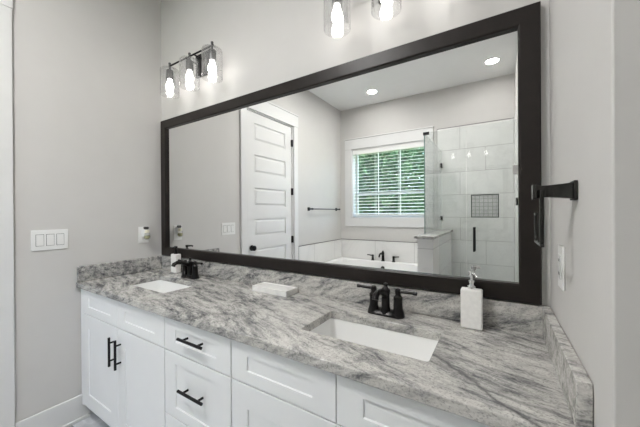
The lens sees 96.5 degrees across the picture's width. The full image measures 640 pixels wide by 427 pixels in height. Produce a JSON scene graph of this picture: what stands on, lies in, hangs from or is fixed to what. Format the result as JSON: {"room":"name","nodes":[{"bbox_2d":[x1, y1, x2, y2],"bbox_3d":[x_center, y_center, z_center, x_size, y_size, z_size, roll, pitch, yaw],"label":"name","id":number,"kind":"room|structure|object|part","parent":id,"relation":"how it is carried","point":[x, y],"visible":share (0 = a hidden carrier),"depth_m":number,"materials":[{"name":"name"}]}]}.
{"room":"bathroom","nodes":[
{"label":"bathroom","id":0,"kind":"room"},
{"bbox_2d":[12,0,161,422],"bbox_3d":[-2.171,-0.205,1.028,0.120,3.112,3.142,0,0,32],"label":"wall","id":1,"kind":"structure","parent":0,"point":[87,97],"depth_m":1.84,"materials":[{"name":"beige paint"}]},
{"bbox_2d":[0,0,14,426],"bbox_3d":[-2.039,0.019,1.200,0.161,2.662,1.038,0,0,32],"label":"door","id":2,"kind":"structure","parent":1,"relation":"in","point":[7,342],"depth_m":1.58,"materials":[{"name":"white paint"}]},
{"bbox_2d":[31,229,67,250],"bbox_3d":[-1.646,0.160,1.742,0.010,0.122,0.170,0,0,32],"label":"light switch","id":3,"kind":"object","parent":1,"relation":"attached to","point":[40,239],"visible":1,"depth_m":1.74,"materials":[{"name":"white plastic"}]},
{"bbox_2d":[15,394,89,426],"bbox_3d":[-1.625,1.265,1.755,0.024,0.162,0.346,0,0,32],"label":"baseboard","id":4,"kind":"structure","parent":1,"relation":"attached to","point":[67,413],"depth_m":1.78,"materials":[{"name":"white paint"}]},
{"bbox_2d":[138,226,148,242],"bbox_3d":[-1.360,0.164,2.202,0.009,0.124,0.074,0,0,32],"label":"wall outlet","id":5,"kind":"object","parent":1,"relation":"attached to","point":[141,239],"visible":0.65,"depth_m":2.19,"materials":[{"name":"white plastic"}]},
{"bbox_2d":[142,227,149,239],"bbox_3d":[-1.328,0.150,2.188,0.060,0.097,0.048,0,0,32],"label":"air freshener","id":6,"kind":"object","parent":5,"relation":"attached to","point":[145,232],"visible":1,"depth_m":2.18,"materials":[{"name":"white plastic"}]},
{"bbox_2d":[144,230,149,239],"bbox_3d":[-1.323,0.162,2.185,0.048,0.072,0.048,0,0,32],"label":"bottle","id":7,"kind":"object","parent":6,"relation":"on","point":[146,232],"depth_m":2.18,"materials":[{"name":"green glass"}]},
{"bbox_2d":[69,413,109,426],"bbox_3d":[-0.610,1.393,0.033,3.870,0.100,3.492,0,0,32],"label":"floor","id":8,"kind":"structure","parent":0,"point":[93,420],"depth_m":1.84,"materials":[{"name":"white tile"}]},
{"bbox_2d":[81,289,165,426],"bbox_3d":[-1.015,0.909,1.821,0.984,0.866,0.575,0,0,32],"label":"vanity cabinet","id":9,"kind":"object","parent":8,"relation":"on","point":[123,348],"visible":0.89,"depth_m":1.57,"materials":[{"name":"white paint"}]},
{"bbox_3d":[-1.328,0.561,1.728,0.472,0.150,0.020,0,0,32],"label":"false drawer","id":10,"kind":"part","parent":9,"relation":"part of","materials":[{"name":"white paint"}]},
{"bbox_3d":[-1.325,0.937,1.728,0.472,0.591,0.020,0,0,32],"label":"door","id":11,"kind":"part","parent":9,"relation":"part of","materials":[{"name":"white paint"}]},
{"bbox_3d":[-1.168,0.772,1.598,0.012,0.160,0.035,0,0,32],"label":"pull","id":12,"kind":"part","parent":9,"relation":"part of","materials":[{"name":"black metal"}]},
{"bbox_3d":[-1.107,0.771,1.560,0.012,0.160,0.035,0,0,32],"label":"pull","id":13,"kind":"part","parent":9,"relation":"part of","materials":[{"name":"black metal"}]},
{"bbox_3d":[-0.928,0.559,1.478,0.466,0.150,0.020,0,0,32],"label":"false drawer","id":14,"kind":"part","parent":9,"relation":"part of","materials":[{"name":"white paint"}]},
{"bbox_3d":[-0.925,0.935,1.479,0.466,0.591,0.020,0,0,32],"label":"door","id":15,"kind":"part","parent":9,"relation":"part of","materials":[{"name":"white paint"}]},
{"bbox_2d":[165,317,232,426],"bbox_3d":[-0.402,0.906,1.438,0.459,0.866,0.575,0,0,32],"label":"base cabinet","id":16,"kind":"object","parent":8,"relation":"on","point":[198,362],"visible":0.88,"depth_m":1.21,"materials":[{"name":"white paint"}]},
{"bbox_3d":[-0.530,1.082,1.232,0.455,0.293,0.020,0,0,32],"label":"drawer","id":17,"kind":"part","parent":16,"relation":"part of","materials":[{"name":"white paint"}]},
{"bbox_3d":[-0.544,0.546,1.206,0.165,0.012,0.035,0,0,32],"label":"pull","id":18,"kind":"part","parent":16,"relation":"part of","materials":[{"name":"black metal"}]},
{"bbox_3d":[-0.543,0.772,1.207,0.165,0.012,0.035,0,0,32],"label":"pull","id":19,"kind":"part","parent":16,"relation":"part of","materials":[{"name":"black metal"}]},
{"bbox_3d":[-0.533,0.557,1.231,0.455,0.150,0.020,0,0,32],"label":"drawer","id":20,"kind":"part","parent":16,"relation":"part of","materials":[{"name":"white paint"}]},
{"bbox_2d":[232,340,490,426],"bbox_3d":[0.230,0.903,1.044,1.029,0.866,0.575,0,0,32],"label":"vanity cabinet","id":21,"kind":"object","parent":8,"relation":"on","point":[269,389],"visible":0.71,"depth_m":0.91,"materials":[{"name":"white paint"}]},
{"bbox_3d":[-0.142,0.556,0.987,0.458,0.150,0.020,0,0,32],"label":"false drawer","id":22,"kind":"part","parent":21,"relation":"part of","materials":[{"name":"white paint"}]},
{"bbox_3d":[-0.140,0.931,0.988,0.458,0.591,0.020,0,0,32],"label":"door","id":23,"kind":"part","parent":21,"relation":"part of","materials":[{"name":"white paint"}]},
{"bbox_2d":[76,255,592,426],"bbox_3d":[-0.382,0.404,1.432,2.480,0.136,0.565,0,0,32],"label":"countertop","id":24,"kind":"structure","parent":21,"relation":"on","point":[522,369],"depth_m":1.02,"materials":[{"name":"grey stone"}]},
{"bbox_2d":[134,280,191,292],"bbox_3d":[-1.007,0.551,1.816,0.526,0.149,0.284,0,0,32],"label":"undermount sink","id":25,"kind":"object","parent":24,"relation":"in","point":[162,286],"visible":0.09,"depth_m":1.99,"materials":[{"name":"white ceramic"}]},
{"bbox_2d":[171,246,180,272],"bbox_3d":[-1.084,0.343,2.128,0.070,0.198,0.062,0,0,32],"label":"soap dispenser","id":26,"kind":"object","parent":24,"relation":"on","point":[174,257],"visible":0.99,"depth_m":2.12,"materials":[{"name":"white ceramic"}]},
{"bbox_2d":[171,258,202,278],"bbox_3d":[-0.893,0.372,1.960,0.196,0.138,0.197,0,0,-13],"label":"sink faucet","id":27,"kind":"object","parent":24,"relation":"on","point":[190,268],"visible":1,"depth_m":1.93,"materials":[{"name":"brown metal"}]},
{"bbox_3d":[-0.921,0.369,1.916,0.052,0.132,0.160,0,0,32],"label":"spout","id":28,"kind":"part","parent":27,"relation":"part of","materials":[{"name":"brown metal"}]},
{"bbox_3d":[-0.892,0.431,1.962,0.158,0.020,0.054,0,0,32],"label":"plate","id":29,"kind":"part","parent":27,"relation":"part of","materials":[{"name":"brown metal"}]},
{"bbox_2d":[252,282,297,296],"bbox_3d":[-0.253,0.422,1.595,0.248,0.031,0.103,0,0,32],"label":"marble tray","id":30,"kind":"object","parent":24,"relation":"on","point":[264,287],"visible":1,"depth_m":1.56,"materials":[{"name":"white stone"}]},
{"bbox_2d":[310,318,437,361],"bbox_3d":[0.186,0.545,1.063,0.502,0.149,0.278,0,0,32],"label":"undermount sink","id":31,"kind":"object","parent":24,"relation":"in","point":[416,347],"visible":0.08,"depth_m":1.16,"materials":[{"name":"white ceramic"}]},
{"bbox_2d":[357,282,416,318],"bbox_3d":[0.282,0.366,1.228,0.196,0.138,0.197,0,0,-13],"label":"sink faucet","id":32,"kind":"object","parent":24,"relation":"on","point":[397,312],"visible":1,"depth_m":1.21,"materials":[{"name":"black metal"}]},
{"bbox_3d":[0.201,0.328,1.280,0.074,0.017,0.015,0,0,30],"label":"lever","id":33,"kind":"part","parent":32,"relation":"part of","materials":[{"name":"brown metal"}]},
{"bbox_3d":[0.254,0.364,1.184,0.052,0.132,0.160,0,0,32],"label":"spout","id":34,"kind":"part","parent":32,"relation":"part of","materials":[{"name":"brown metal"}]},
{"bbox_3d":[0.283,0.425,1.230,0.158,0.020,0.054,0,0,32],"label":"plate","id":35,"kind":"part","parent":32,"relation":"part of","materials":[{"name":"brown metal"}]},
{"bbox_3d":[0.363,0.327,1.178,0.074,0.017,0.015,0,0,34],"label":"lever","id":36,"kind":"part","parent":32,"relation":"part of","materials":[{"name":"brown metal"}]},
{"bbox_2d":[460,270,482,330],"bbox_3d":[0.571,0.326,1.077,0.073,0.216,0.062,0,0,32],"label":"soap dispenser","id":37,"kind":"object","parent":24,"relation":"on","point":[471,296],"visible":1,"depth_m":1.07,"materials":[{"name":"white stone"}]},
{"bbox_3d":[0.252,0.554,0.741,0.464,0.150,0.020,0,0,32],"label":"false drawer","id":38,"kind":"part","parent":21,"relation":"part of","materials":[{"name":"white paint"}]},
{"bbox_2d":[161,0,550,306],"bbox_3d":[0.266,-0.221,1.447,3.870,3.112,0.150,0,0,32],"label":"wall","id":39,"kind":"structure","parent":0,"point":[263,44],"depth_m":1.61,"materials":[{"name":"beige paint"}]},
{"bbox_2d":[162,41,222,94],"bbox_3d":[-0.875,-0.997,1.962,0.601,0.280,0.175,0,0,32],"label":"vanity light","id":40,"kind":"object","parent":39,"relation":"attached to","point":[205,61],"visible":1,"depth_m":1.95,"materials":[{"name":"glass"}]},
{"bbox_2d":[166,62,173,90],"bbox_3d":[-1.088,-0.990,2.068,0.053,0.204,0.053,0,0,32],"label":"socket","id":41,"kind":"object","parent":40,"relation":"attached to","point":[169,73],"depth_m":2.05,"materials":[{"name":"glass"}]},
{"bbox_2d":[185,52,193,82],"bbox_3d":[-0.887,-0.991,1.942,0.053,0.204,0.053,0,0,32],"label":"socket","id":42,"kind":"object","parent":40,"relation":"attached to","point":[189,77],"depth_m":1.93,"materials":[{"name":"glass"}]},
{"bbox_3d":[-0.833,-1.057,2.029,0.144,0.160,0.017,0,0,32],"label":"plate","id":43,"kind":"part","parent":40,"relation":"part of","materials":[{"name":"brown metal"}]},
{"bbox_3d":[-0.686,-0.953,1.817,0.127,0.190,0.127,0,0,32],"label":"lamp shade","id":44,"kind":"part","parent":40,"relation":"part of","materials":[{"name":"clear glass"}]},
{"bbox_2d":[208,41,216,73],"bbox_3d":[-0.686,-0.992,1.817,0.053,0.204,0.053,0,0,32],"label":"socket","id":45,"kind":"object","parent":40,"relation":"attached to","point":[212,69],"depth_m":1.80,"materials":[{"name":"glass"}]},
{"bbox_2d":[331,0,342,23],"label":"vanity light","id":46,"kind":"object","parent":39,"relation":"attached to","point":[337,16],"depth_m":1.32,"materials":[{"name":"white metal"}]},
{"bbox_2d":[331,0,342,23],"bbox_3d":[0.080,-0.996,1.338,0.053,0.204,0.053,0,0,32],"label":"bulb","id":47,"kind":"object","parent":46,"relation":"attached to","point":[337,16],"depth_m":1.32,"materials":[{"name":"glass"}]},
{"bbox_3d":[0.080,-0.957,1.338,0.127,0.190,0.127,0,0,32],"label":"lamp shade","id":48,"kind":"part","parent":46,"relation":"part of","materials":[{"name":"clear glass"}]},
{"bbox_2d":[160,1,541,304],"bbox_3d":[-0.242,-0.208,1.659,2.425,1.073,0.027,0,0,32],"label":"framed mirror","id":49,"kind":"object","parent":39,"relation":"attached to","point":[416,164],"visible":1,"depth_m":1.32,"materials":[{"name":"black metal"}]},
{"bbox_2d":[161,255,550,334],"bbox_3d":[-0.237,0.386,1.664,2.480,0.103,0.019,0,0,32],"label":"backsplash","id":50,"kind":"structure","parent":39,"relation":"attached to","point":[511,315],"depth_m":1.30,"materials":[{"name":"grey stone"}]},
{"bbox_2d":[378,0,390,4],"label":"vanity light","id":51,"kind":"object","parent":39,"relation":"attached to","point":[385,2],"depth_m":1.21,"materials":[{"name":"white glass"}]},
{"bbox_2d":[380,0,390,4],"bbox_3d":[0.281,-0.997,1.212,0.053,0.204,0.053,0,0,32],"label":"bulb","id":52,"kind":"object","parent":51,"relation":"attached to","point":[385,2],"depth_m":1.21,"materials":[{"name":"glass"}]},
{"bbox_2d":[549,0,639,426],"bbox_3d":[0.695,-0.222,0.706,0.120,3.112,0.652,0,0,32],"label":"wall","id":53,"kind":"structure","parent":0,"point":[595,44],"depth_m":0.51,"materials":[{"name":"beige paint"}]},
{"bbox_2d":[532,180,577,246],"bbox_3d":[0.595,0.002,0.736,0.084,0.159,0.136,0,0,32],"label":"towel ring","id":54,"kind":"object","parent":53,"relation":"attached to","point":[565,190],"visible":1,"depth_m":0.69,"materials":[{"name":"black metal"}]},
{"bbox_3d":[0.570,-0.054,0.698,0.084,0.046,0.046,0,0,32],"label":"post","id":55,"kind":"part","parent":54,"relation":"part of","materials":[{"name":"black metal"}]},
{"bbox_2d":[558,244,564,290],"bbox_3d":[0.694,0.154,0.824,0.009,0.124,0.074,0,0,32],"label":"wall outlet","id":56,"kind":"object","parent":53,"relation":"attached to","point":[561,249],"visible":1,"depth_m":0.81,"materials":[{"name":"white plastic"}]},
{"bbox_2d":[558,254,560,279],"bbox_3d":[0.693,0.154,0.825,0.004,0.068,0.034,0,0,32],"label":"receptacle","id":57,"kind":"object","parent":56,"relation":"attached to","point":[559,255],"depth_m":0.82,"materials":[{"name":"grey plastic"}]}
]}

